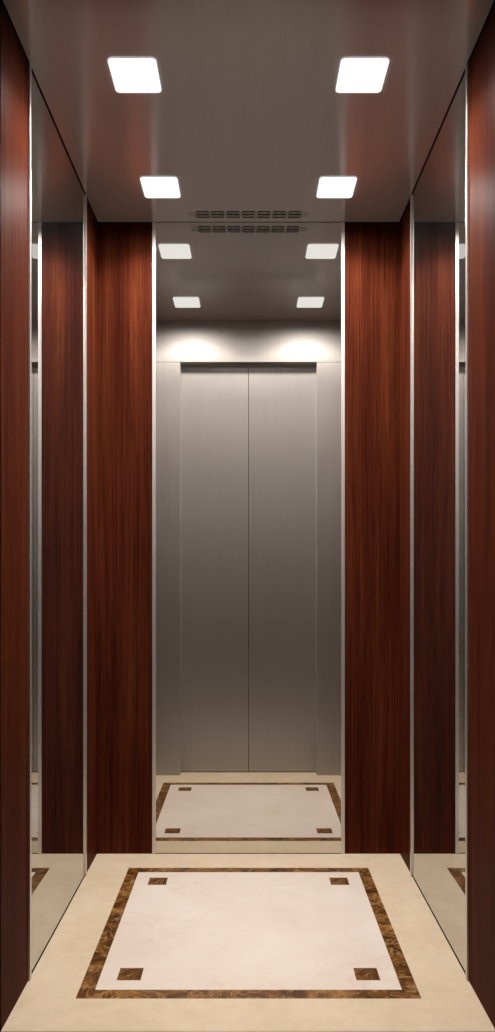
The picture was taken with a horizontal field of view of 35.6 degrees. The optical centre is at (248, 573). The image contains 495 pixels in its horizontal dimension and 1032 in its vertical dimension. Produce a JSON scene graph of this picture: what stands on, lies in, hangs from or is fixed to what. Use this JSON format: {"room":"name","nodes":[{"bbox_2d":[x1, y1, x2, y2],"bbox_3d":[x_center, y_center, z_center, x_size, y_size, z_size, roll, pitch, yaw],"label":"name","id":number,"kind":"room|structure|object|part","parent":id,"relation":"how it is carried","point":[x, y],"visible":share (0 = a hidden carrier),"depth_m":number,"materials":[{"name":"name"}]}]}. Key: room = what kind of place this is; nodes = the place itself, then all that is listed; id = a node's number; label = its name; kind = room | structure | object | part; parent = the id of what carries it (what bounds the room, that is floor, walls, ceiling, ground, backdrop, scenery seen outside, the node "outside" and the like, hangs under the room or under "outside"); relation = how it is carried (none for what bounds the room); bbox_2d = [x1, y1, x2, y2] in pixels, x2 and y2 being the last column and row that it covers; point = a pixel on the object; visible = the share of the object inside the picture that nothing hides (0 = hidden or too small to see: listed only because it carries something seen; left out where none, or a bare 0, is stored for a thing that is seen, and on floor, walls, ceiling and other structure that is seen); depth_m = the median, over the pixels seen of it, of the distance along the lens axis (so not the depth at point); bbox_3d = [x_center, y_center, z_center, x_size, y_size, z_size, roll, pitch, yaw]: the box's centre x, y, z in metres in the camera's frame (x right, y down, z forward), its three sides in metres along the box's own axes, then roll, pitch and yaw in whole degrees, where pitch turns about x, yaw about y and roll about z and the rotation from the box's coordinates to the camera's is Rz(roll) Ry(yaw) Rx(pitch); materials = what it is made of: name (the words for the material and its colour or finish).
{"room":"elevator interior","nodes":[
{"label":"elevator interior","id":0,"kind":"room"},
{"bbox_2d":[0,0,93,1031],"bbox_3d":[-0.577,-0.131,2.276,0.030,2.354,1.132,0,0,0],"label":"wall","id":1,"kind":"structure","parent":0,"point":[0,0],"depth_m":1.87,"materials":[{"name":"metal"}]},
{"bbox_2d":[0,1,27,1030],"bbox_3d":[-0.556,-0.129,1.818,0.012,2.288,0.214,0,0,0],"label":"wood panel","id":2,"kind":"object","parent":1,"relation":"attached to","point":[14,65],"visible":1,"depth_m":1.80,"materials":[{"name":"brown wood"}]},
{"bbox_2d":[28,63,86,979],"bbox_3d":[-0.553,-0.131,2.263,0.017,2.292,0.676,0,0,0],"label":"wall mirror","id":3,"kind":"object","parent":1,"relation":"attached to","point":[57,201],"visible":0.8,"depth_m":2.16,"materials":[{"name":"silver metal"}]},
{"bbox_3d":[-0.553,-0.131,1.931,0.017,2.292,0.013,0,0,0],"label":"edge trim","id":4,"kind":"part","parent":3,"relation":"part of","materials":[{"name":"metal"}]},
{"bbox_3d":[-0.553,-0.131,2.595,0.017,2.292,0.013,0,0,0],"label":"edge trim","id":5,"kind":"part","parent":3,"relation":"part of","materials":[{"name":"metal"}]},
{"bbox_2d":[87,202,96,870],"bbox_3d":[-0.556,-0.129,2.700,0.012,2.288,0.199,0,0,0],"label":"wood panel","id":6,"kind":"object","parent":1,"relation":"attached to","point":[91,222],"visible":0.76,"depth_m":2.70,"materials":[{"name":"brown wood"}]},
{"bbox_2d":[1,854,494,1031],"bbox_3d":[0.000,1.031,2.216,1.100,0.030,1.168,0,0,0],"label":"floor","id":7,"kind":"structure","parent":0,"point":[48,1002],"depth_m":1.87,"materials":[{"name":"beige stone"}]},
{"bbox_2d":[76,868,420,998],"bbox_3d":[0.000,1.031,2.256,0.828,0.030,0.821,0,0,0],"label":"inlay","id":8,"kind":"object","parent":7,"relation":"in","point":[168,933],"visible":0.92,"depth_m":2.14,"materials":[{"name":"beige stone"}]},
{"bbox_2d":[3,0,493,221],"bbox_3d":[0.000,-1.284,2.252,1.094,0.012,1.095,0,0,0],"label":"ceiling","id":9,"kind":"structure","parent":0,"point":[248,113],"depth_m":2.08,"materials":[{"name":"metal"}]},
{"bbox_2d":[108,58,160,92],"bbox_3d":[-0.290,-1.276,1.976,0.121,0.003,0.135,0,0,0],"label":"recessed light","id":10,"kind":"object","parent":9,"relation":"in","point":[129,75],"visible":1,"depth_m":1.97,"materials":[{"name":"white plastic"}]},
{"bbox_2d":[140,177,180,197],"bbox_3d":[-0.290,-1.276,2.548,0.121,0.003,0.135,0,0,0],"label":"recessed light","id":11,"kind":"object","parent":9,"relation":"in","point":[153,187],"visible":1,"depth_m":2.54,"materials":[{"name":"white plastic"}]},
{"bbox_2d":[185,211,311,217],"bbox_3d":[0.000,-1.295,2.741,0.448,0.034,0.059,0,0,0],"label":"ceiling vent","id":12,"kind":"object","parent":9,"relation":"in","point":[189,214],"visible":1,"depth_m":2.75,"materials":[{"name":"metal"}]},
{"bbox_2d":[316,177,356,197],"bbox_3d":[0.290,-1.276,2.548,0.121,0.003,0.135,0,0,0],"label":"recessed light","id":13,"kind":"object","parent":9,"relation":"in","point":[328,187],"visible":1,"depth_m":2.54,"materials":[{"name":"white plastic"}]},
{"bbox_2d":[336,58,388,92],"bbox_3d":[0.290,-1.276,1.976,0.121,0.003,0.135,0,0,0],"label":"recessed light","id":14,"kind":"object","parent":9,"relation":"in","point":[355,75],"visible":1,"depth_m":1.97,"materials":[{"name":"white plastic"}]},
{"bbox_2d":[94,215,402,856],"bbox_3d":[0.000,-0.131,2.827,1.124,2.354,0.030,0,0,0],"label":"wall","id":15,"kind":"structure","parent":0,"point":[94,215],"depth_m":2.81,"materials":[{"name":"metal"}]},
{"bbox_2d":[97,224,151,853],"bbox_3d":[-0.456,-0.129,2.806,0.212,2.288,0.012,0,0,0],"label":"wood panel","id":16,"kind":"object","parent":15,"relation":"attached to","point":[124,251],"visible":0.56,"depth_m":2.80,"materials":[{"name":"brown wood"}]},
{"bbox_2d":[152,222,344,853],"bbox_3d":[0.000,-0.131,2.804,0.699,2.292,0.015,0,0,0],"label":"wall mirror","id":17,"kind":"object","parent":15,"relation":"attached to","point":[248,319],"visible":1,"depth_m":2.80,"materials":[{"name":"silver metal"}]},
{"bbox_3d":[-0.343,-0.131,2.804,0.013,2.292,0.015,0,0,0],"label":"edge trim","id":18,"kind":"part","parent":17,"relation":"part of","materials":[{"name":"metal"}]},
{"bbox_3d":[0.343,-0.131,2.804,0.013,2.292,0.015,0,0,0],"label":"edge trim","id":19,"kind":"part","parent":17,"relation":"part of","materials":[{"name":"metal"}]},
{"bbox_2d":[345,224,399,853],"bbox_3d":[0.456,-0.129,2.806,0.212,2.288,0.012,0,0,0],"label":"wood panel","id":20,"kind":"object","parent":15,"relation":"attached to","point":[372,251],"visible":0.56,"depth_m":2.80,"materials":[{"name":"brown wood"}]},
{"bbox_2d":[403,1,494,1026],"bbox_3d":[0.577,-0.131,2.276,0.030,2.354,1.132,0,0,0],"label":"wall","id":21,"kind":"structure","parent":0,"point":[494,1],"depth_m":2.18,"materials":[{"name":"metal"}]},
{"bbox_2d":[400,202,409,870],"bbox_3d":[0.556,-0.129,2.700,0.012,2.288,0.199,0,0,0],"label":"wood panel","id":22,"kind":"object","parent":21,"relation":"attached to","point":[405,222],"visible":0.76,"depth_m":2.72,"materials":[{"name":"brown wood"}]},
{"bbox_2d":[410,63,468,979],"bbox_3d":[0.553,-0.131,2.263,0.017,2.292,0.676,0,0,0],"label":"wall mirror","id":23,"kind":"object","parent":21,"relation":"attached to","point":[439,201],"visible":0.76,"depth_m":2.19,"materials":[{"name":"silver metal"}]},
{"bbox_3d":[0.553,-0.131,2.595,0.017,2.292,0.013,0,0,0],"label":"edge trim","id":24,"kind":"part","parent":23,"relation":"part of","materials":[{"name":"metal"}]},
{"bbox_3d":[0.553,-0.131,1.931,0.017,2.292,0.013,0,0,0],"label":"edge trim","id":25,"kind":"part","parent":23,"relation":"part of","materials":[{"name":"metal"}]},
{"bbox_2d":[469,5,494,1027],"bbox_3d":[0.556,-0.129,1.818,0.012,2.288,0.214,0,0,0],"label":"wood panel","id":26,"kind":"object","parent":21,"relation":"attached to","point":[482,62],"visible":1,"depth_m":1.82,"materials":[{"name":"brown wood"}]}
]}

